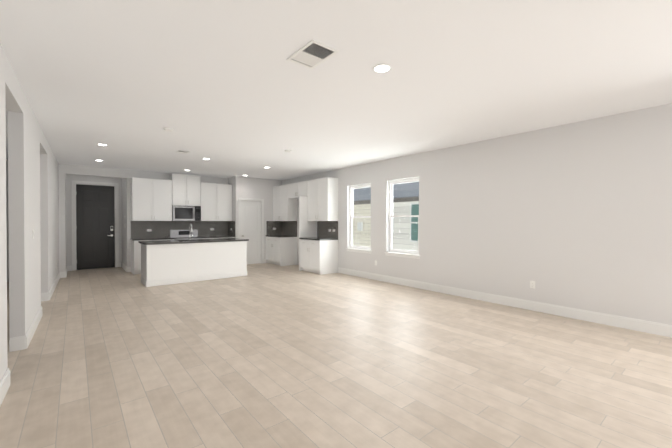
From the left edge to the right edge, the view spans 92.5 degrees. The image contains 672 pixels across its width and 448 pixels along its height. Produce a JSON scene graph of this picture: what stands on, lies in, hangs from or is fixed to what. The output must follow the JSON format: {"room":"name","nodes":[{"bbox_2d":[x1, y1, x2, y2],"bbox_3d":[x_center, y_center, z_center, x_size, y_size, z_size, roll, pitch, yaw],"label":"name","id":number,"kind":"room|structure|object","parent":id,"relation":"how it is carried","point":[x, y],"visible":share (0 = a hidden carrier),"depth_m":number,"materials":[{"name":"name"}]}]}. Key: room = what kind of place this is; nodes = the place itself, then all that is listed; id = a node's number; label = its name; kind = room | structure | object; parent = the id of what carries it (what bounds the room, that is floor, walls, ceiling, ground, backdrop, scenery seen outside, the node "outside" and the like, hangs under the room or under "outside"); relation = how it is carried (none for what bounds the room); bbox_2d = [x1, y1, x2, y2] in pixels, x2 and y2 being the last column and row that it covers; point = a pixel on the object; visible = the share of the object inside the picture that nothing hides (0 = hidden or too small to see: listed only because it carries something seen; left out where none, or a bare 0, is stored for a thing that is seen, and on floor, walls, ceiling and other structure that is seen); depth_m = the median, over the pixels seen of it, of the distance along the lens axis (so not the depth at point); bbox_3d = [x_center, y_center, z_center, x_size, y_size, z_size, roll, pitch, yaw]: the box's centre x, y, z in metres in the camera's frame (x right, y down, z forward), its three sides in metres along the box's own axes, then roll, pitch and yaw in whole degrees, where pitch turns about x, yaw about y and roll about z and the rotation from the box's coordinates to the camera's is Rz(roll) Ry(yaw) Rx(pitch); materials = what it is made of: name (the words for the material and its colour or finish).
{"room":"kitchen","nodes":[
{"label":"kitchen","id":0,"kind":"room"},
{"bbox_2d":[0,44,58,381],"bbox_3d":[-2.601,-0.032,2.390,0.427,2.780,13.729,0,1,-39],"label":"wall","id":1,"kind":"structure","parent":0,"point":[33,186],"depth_m":3.46,"materials":[{"name":"white paint"}]},
{"bbox_2d":[0,368,9,405],"bbox_3d":[-0.545,1.306,-0.137,0.177,0.145,7.199,0,1,-39],"label":"baseboard","id":2,"kind":"structure","parent":1,"relation":"attached to","point":[4,384],"depth_m":2.54,"materials":[{"name":"white wood"}]},
{"bbox_2d":[9,336,24,351],"bbox_3d":[-3.402,1.278,3.433,0.120,0.145,0.019,0,1,-39],"label":"baseboard","id":3,"kind":"structure","parent":1,"relation":"attached to","point":[16,343],"depth_m":3.43,"materials":[{"name":"white wood"}]},
{"bbox_2d":[25,306,42,348],"bbox_3d":[-3.822,1.272,4.085,0.050,0.145,1.530,0,1,-39],"label":"baseboard","id":4,"kind":"structure","parent":1,"relation":"attached to","point":[32,328],"depth_m":3.90,"materials":[{"name":"white wood"}]},
{"bbox_2d":[41,292,47,300],"bbox_3d":[-5.051,1.261,5.558,0.120,0.145,0.019,0,1,-39],"label":"baseboard","id":5,"kind":"structure","parent":1,"relation":"attached to","point":[44,296],"depth_m":5.56,"materials":[{"name":"white wood"}]},
{"bbox_2d":[48,272,59,300],"bbox_3d":[-5.863,1.252,6.715,0.079,0.145,2.807,0,1,-39],"label":"baseboard","id":6,"kind":"structure","parent":1,"relation":"attached to","point":[52,289],"depth_m":6.27,"materials":[{"name":"white wood"}]},
{"bbox_2d":[58,164,66,271],"bbox_3d":[-7.321,-0.078,8.262,0.585,2.780,1.440,0,1,-39],"label":"wall","id":7,"kind":"structure","parent":0,"point":[62,227],"depth_m":7.86,"materials":[{"name":"white paint"}]},
{"bbox_2d":[66,174,121,265],"bbox_3d":[-7.013,-0.087,9.362,1.280,2.780,0.120,0,1,-39],"label":"wall","id":8,"kind":"structure","parent":0,"point":[69,177],"depth_m":8.98,"materials":[{"name":"white paint"}]},
{"bbox_2d":[71,180,118,270],"bbox_3d":[-6.992,0.040,9.369,1.090,2.525,0.138,0,1,-39],"label":"door frame","id":9,"kind":"structure","parent":8,"relation":"attached to","point":[116,207],"depth_m":9.26,"materials":[{"name":"white wood"}]},
{"bbox_2d":[76,184,114,269],"bbox_3d":[-6.978,0.086,9.350,0.894,2.418,0.100,0,1,-39],"label":"entry door","id":10,"kind":"structure","parent":8,"relation":"in","point":[95,228],"depth_m":9.35,"materials":[{"name":"black wood"}]},
{"bbox_2d":[6,159,227,281],"bbox_3d":[-5.141,-0.086,9.183,7.400,2.780,0.120,0,1,-39],"label":"wall","id":11,"kind":"structure","parent":0,"point":[156,175],"depth_m":8.69,"materials":[{"name":"white paint"}]},
{"bbox_2d":[60,272,65,277],"bbox_3d":[-6.737,1.243,7.808,0.265,0.145,0.016,0,1,-39],"label":"baseboard","id":12,"kind":"structure","parent":11,"relation":"attached to","point":[62,274],"depth_m":7.86,"materials":[{"name":"white wood"}]},
{"bbox_2d":[130,177,171,220],"bbox_3d":[-5.091,-0.658,8.891,0.955,1.150,0.385,0,1,-39],"label":"upper cabinet","id":13,"kind":"object","parent":11,"relation":"attached to","point":[151,199],"visible":1,"depth_m":8.74,"materials":[{"name":"white wood"}]},
{"bbox_2d":[131,221,227,237],"bbox_3d":[-4.538,0.144,9.592,2.690,0.462,0.008,0,1,-39],"label":"tile backsplash","id":14,"kind":"structure","parent":11,"relation":"attached to","point":[159,229],"depth_m":9.39,"materials":[{"name":"grey tile"}]},
{"bbox_2d":[169,173,200,205],"bbox_3d":[-4.420,-0.985,9.433,0.788,0.905,0.385,0,1,-39],"label":"upper cabinet","id":15,"kind":"object","parent":11,"relation":"attached to","point":[185,189],"visible":0.98,"depth_m":9.29,"materials":[{"name":"white wood"}]},
{"bbox_2d":[172,205,200,220],"bbox_3d":[-4.399,-0.309,9.414,0.760,0.440,0.448,0,1,-39],"label":"microwave","id":16,"kind":"object","parent":15,"relation":"attached to","point":[186,213],"visible":0.98,"depth_m":9.26,"materials":[{"name":"silver metal"}]},
{"bbox_2d":[200,182,231,220],"bbox_3d":[-3.750,-0.667,9.980,0.955,1.150,0.385,0,1,-39],"label":"upper cabinet","id":17,"kind":"object","parent":11,"relation":"attached to","point":[215,202],"visible":0.98,"depth_m":9.84,"materials":[{"name":"white wood"}]},
{"bbox_2d":[121,178,126,265],"bbox_3d":[-6.091,-0.087,9.338,0.120,2.780,1.320,0,1,-39],"label":"wall","id":18,"kind":"structure","parent":0,"point":[124,223],"depth_m":9.18,"materials":[{"name":"white paint"}]},
{"bbox_2d":[121,263,126,271],"bbox_3d":[-6.069,1.232,9.212,0.016,0.145,1.320,0,1,-39],"label":"baseboard","id":19,"kind":"structure","parent":18,"relation":"attached to","point":[123,266],"depth_m":9.09,"materials":[{"name":"white wood"}]},
{"bbox_2d":[228,177,233,235],"bbox_3d":[-3.292,-0.094,10.285,0.120,2.780,0.500,0,1,-39],"label":"wall","id":20,"kind":"structure","parent":0,"point":[231,181],"depth_m":10.15,"materials":[{"name":"white paint"}]},
{"bbox_2d":[228,221,234,235],"bbox_3d":[-3.308,0.139,10.205,0.008,0.462,0.547,0,1,-39],"label":"tile backsplash","id":21,"kind":"structure","parent":20,"relation":"attached to","point":[231,224],"depth_m":10.21,"materials":[{"name":"grey tile"}]},
{"bbox_2d":[234,176,281,258],"bbox_3d":[-2.511,-0.096,10.521,1.630,2.780,0.120,0,1,-39],"label":"wall","id":22,"kind":"structure","parent":0,"point":[253,188],"depth_m":10.41,"materials":[{"name":"white paint"}]},
{"bbox_2d":[241,201,260,263],"bbox_3d":[-2.719,0.279,10.298,0.694,2.018,0.112,0,1,-39],"label":"pantry door","id":23,"kind":"structure","parent":22,"relation":"in","point":[251,221],"depth_m":10.34,"materials":[{"name":"white wood"}]},
{"bbox_2d":[238,198,263,263],"bbox_3d":[-2.742,0.240,10.324,0.860,2.110,0.138,0,1,-39],"label":"door frame","id":24,"kind":"structure","parent":22,"relation":"attached to","point":[262,222],"depth_m":10.50,"materials":[{"name":"white wood"}]},
{"bbox_2d":[266,221,281,234],"bbox_3d":[-2.077,0.135,10.792,0.557,0.462,0.008,0,1,-39],"label":"tile backsplash","id":25,"kind":"structure","parent":22,"relation":"attached to","point":[270,225],"depth_m":10.78,"materials":[{"name":"grey tile"}]},
{"bbox_2d":[0,263,671,447],"bbox_3d":[-1.190,1.373,4.364,7.680,0.060,15.240,0,1,-39],"label":"floor","id":26,"kind":"structure","parent":0,"point":[265,355],"depth_m":2.95,"materials":[{"name":"brown wood"}]},
{"bbox_2d":[131,239,173,274],"bbox_3d":[-5.007,0.865,8.800,0.955,0.884,0.650,0,1,-39],"label":"base cabinet","id":27,"kind":"object","parent":26,"relation":"on","point":[135,257],"visible":0.19,"depth_m":8.36,"materials":[{"name":"white wood"}]},
{"bbox_2d":[130,237,174,240],"bbox_3d":[-5.018,0.402,8.799,0.971,0.039,0.617,0,1,-39],"label":"countertop","id":28,"kind":"structure","parent":27,"relation":"on","point":[155,238],"depth_m":8.57,"materials":[{"name":"stone"}]},
{"bbox_2d":[170,229,202,239],"bbox_3d":[-4.327,0.736,9.332,0.760,1.135,0.661,0,1,-39],"label":"range","id":29,"kind":"object","parent":26,"relation":"on","point":[180,234],"visible":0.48,"depth_m":9.44,"materials":[{"name":"silver metal"}]},
{"bbox_2d":[138,242,246,285],"bbox_3d":[-3.379,0.873,7.768,2.228,0.884,0.859,0,1,-39],"label":"kitchen island","id":30,"kind":"object","parent":26,"relation":"on","point":[166,262],"depth_m":7.31,"materials":[{"name":"white wood"}]},
{"bbox_2d":[142,238,248,245],"bbox_3d":[-3.365,0.410,7.747,2.280,0.038,0.875,0,1,-39],"label":"island countertop","id":31,"kind":"structure","parent":30,"relation":"on","point":[171,243],"depth_m":7.63,"materials":[{"name":"black stone"}]},
{"bbox_2d":[189,224,192,239],"bbox_3d":[-3.533,0.191,7.883,0.109,0.396,0.215,0,1,-39],"label":"faucet","id":32,"kind":"object","parent":31,"relation":"on","point":[190,236],"visible":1,"depth_m":7.91,"materials":[{"name":"silver metal"}]},
{"bbox_2d":[266,236,296,265],"bbox_3d":[-1.790,0.853,10.416,0.650,0.884,0.955,0,1,-39],"label":"base cabinet","id":33,"kind":"object","parent":26,"relation":"on","point":[281,251],"visible":0.98,"depth_m":10.10,"materials":[{"name":"white wood"}]},
{"bbox_2d":[266,235,296,236],"bbox_3d":[-1.779,0.389,10.411,0.617,0.039,0.960,0,1,-39],"label":"countertop","id":34,"kind":"structure","parent":33,"relation":"on","point":[281,236],"depth_m":10.35,"materials":[{"name":"stone"}]},
{"bbox_2d":[299,196,316,270],"bbox_3d":[-0.789,0.261,9.205,0.614,2.086,0.020,0,1,-39],"label":"panel","id":35,"kind":"object","parent":26,"relation":"on","point":[307,228],"visible":0.57,"depth_m":9.11,"materials":[{"name":"white wood"}]},
{"bbox_2d":[300,239,337,274],"bbox_3d":[-0.494,0.865,8.821,0.650,0.884,0.950,0,1,-39],"label":"base cabinet","id":36,"kind":"object","parent":26,"relation":"on","point":[319,257],"visible":1,"depth_m":8.52,"materials":[{"name":"white wood"}]},
{"bbox_2d":[299,237,337,240],"bbox_3d":[-0.484,0.402,8.817,0.617,0.039,0.963,0,1,-39],"label":"countertop","id":37,"kind":"structure","parent":36,"relation":"on","point":[316,238],"depth_m":8.54,"materials":[{"name":"stone"}]},
{"bbox_3d":[-3.666,0.857,9.890,0.955,0.884,0.650,0,1,-39],"label":"base cabinet","id":38,"kind":"object","parent":26,"relation":"on","visible":0},
{"bbox_2d":[198,235,235,237],"bbox_3d":[-3.674,0.393,9.891,0.954,0.039,0.617,0,1,-39],"label":"countertop","id":39,"kind":"structure","parent":38,"relation":"on","point":[226,236],"depth_m":9.66,"materials":[{"name":"stone"}]},
{"bbox_2d":[0,0,671,179],"bbox_3d":[-1.190,-1.467,4.341,7.680,0.060,15.240,0,1,-39],"label":"ceiling","id":40,"kind":"structure","parent":0,"point":[227,88],"depth_m":3.09,"materials":[{"name":"white paint"}]},
{"bbox_2d":[163,127,172,131],"bbox_3d":[-2.537,-1.423,4.858,0.136,0.036,0.136,0,1,-39],"label":"smoke detector","id":41,"kind":"object","parent":40,"relation":"attached to","point":[167,129],"visible":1,"depth_m":4.82,"materials":[{"name":"white plastic"}]},
{"bbox_2d":[175,150,190,153],"bbox_3d":[-3.087,-1.449,6.486,0.220,0.010,0.320,0,1,-39],"label":"ceiling vent","id":42,"kind":"object","parent":40,"relation":"in","point":[182,152],"visible":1,"depth_m":6.50,"materials":[{"name":"white metal"}]},
{"bbox_2d":[287,39,338,68],"bbox_3d":[-0.200,-1.419,2.711,0.270,0.010,0.390,0,1,-39],"label":"ceiling vent","id":43,"kind":"object","parent":40,"relation":"in","point":[312,54],"visible":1,"depth_m":2.70,"materials":[{"name":"white metal"}]},
{"bbox_2d":[372,64,391,72],"bbox_3d":[0.421,-1.423,2.945,0.176,0.006,0.176,0,1,-39],"label":"recessed light","id":44,"kind":"object","parent":40,"relation":"in","point":[381,68],"visible":1,"depth_m":2.94,"materials":[{"name":"white plastic"}]},
{"bbox_2d":[282,103,671,324],"bbox_3d":[1.728,-0.066,6.724,0.160,2.780,15.240,0,1,-39],"label":"wall","id":45,"kind":"structure","parent":0,"point":[577,215],"depth_m":4.84,"materials":[{"name":"white paint"}]},
{"bbox_2d":[273,184,296,220],"bbox_3d":[-1.688,-0.671,10.487,0.385,1.150,0.955,0,1,-39],"label":"upper cabinet","id":46,"kind":"object","parent":45,"relation":"attached to","point":[284,208],"visible":0.98,"depth_m":10.23,"materials":[{"name":"white wood"}]},
{"bbox_2d":[282,221,296,235],"bbox_3d":[-1.542,0.136,10.614,0.009,0.462,0.960,0,1,-39],"label":"tile backsplash","id":47,"kind":"structure","parent":45,"relation":"attached to","point":[288,227],"depth_m":10.60,"materials":[{"name":"grey tile"}]},
{"bbox_2d":[288,181,307,198],"bbox_3d":[-1.038,-1.015,9.686,0.385,0.450,1.096,0,1,-39],"label":"upper cabinet","id":48,"kind":"object","parent":45,"relation":"attached to","point":[296,190],"visible":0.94,"depth_m":9.57,"materials":[{"name":"white wood"}]},
{"bbox_2d":[308,177,337,220],"bbox_3d":[-0.391,-0.658,8.892,0.385,1.150,0.949,0,1,-39],"label":"upper cabinet","id":49,"kind":"object","parent":45,"relation":"attached to","point":[322,199],"visible":1,"depth_m":8.62,"materials":[{"name":"white wood"}]},
{"bbox_2d":[317,221,337,237],"bbox_3d":[-0.244,0.149,9.019,0.008,0.462,0.948,0,1,-39],"label":"tile backsplash","id":50,"kind":"structure","parent":45,"relation":"attached to","point":[323,227],"depth_m":9.01,"materials":[{"name":"grey tile"}]},
{"bbox_2d":[346,248,371,253],"bbox_3d":[0.583,0.670,8.048,0.106,0.076,0.920,0,1,-39],"label":"window sill","id":51,"kind":"structure","parent":45,"relation":"attached to","point":[359,250],"depth_m":7.99,"materials":[{"name":"white wood"}]},
{"bbox_2d":[350,183,370,249],"bbox_3d":[0.644,-0.177,8.091,0.068,1.618,0.848,0,1,-39],"label":"window","id":52,"kind":"structure","parent":45,"relation":"in","point":[365,186],"depth_m":8.20,"materials":[{"name":"white plastic"}]},
{"bbox_2d":[385,252,419,258],"bbox_3d":[1.447,0.679,6.985,0.106,0.076,0.960,0,1,-39],"label":"window sill","id":53,"kind":"structure","parent":45,"relation":"attached to","point":[414,256],"depth_m":6.92,"materials":[{"name":"white wood"}]},
{"bbox_2d":[389,177,418,254],"bbox_3d":[1.508,-0.169,7.027,0.068,1.618,0.888,0,1,-39],"label":"window","id":54,"kind":"structure","parent":45,"relation":"in","point":[391,206],"depth_m":7.12,"materials":[{"name":"white plastic"}]},
{"bbox_2d":[338,267,671,337],"bbox_3d":[3.224,1.267,4.754,0.016,0.145,10.040,0,1,-39],"label":"baseboard","id":55,"kind":"structure","parent":45,"relation":"attached to","point":[650,327],"depth_m":4.93,"materials":[{"name":"white wood"}]},
{"bbox_2d":[530,281,534,288],"bbox_3d":[3.043,0.938,4.979,0.008,0.115,0.072,0,1,-39],"label":"outlet","id":56,"kind":"object","parent":45,"relation":"attached to","point":[532,284],"visible":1,"depth_m":4.98,"materials":[{"name":"white plastic"}]},
{"label":"outside","id":57,"kind":"structure","parent":0,"visible":0},
{"bbox_3d":[5.729,1.447,14.497,15.840,0.130,34.000,0,1,-39],"label":"ground","id":58,"kind":"structure","parent":57,"visible":0},
{"bbox_2d":[352,181,418,250],"bbox_3d":[5.227,-1.729,14.579,6.515,6.220,32.000,0,1,-39],"label":"neighbor house","id":59,"kind":"structure","parent":58,"relation":"on","point":[400,225],"depth_m":13.50,"materials":[{"name":"beige"}]}
]}

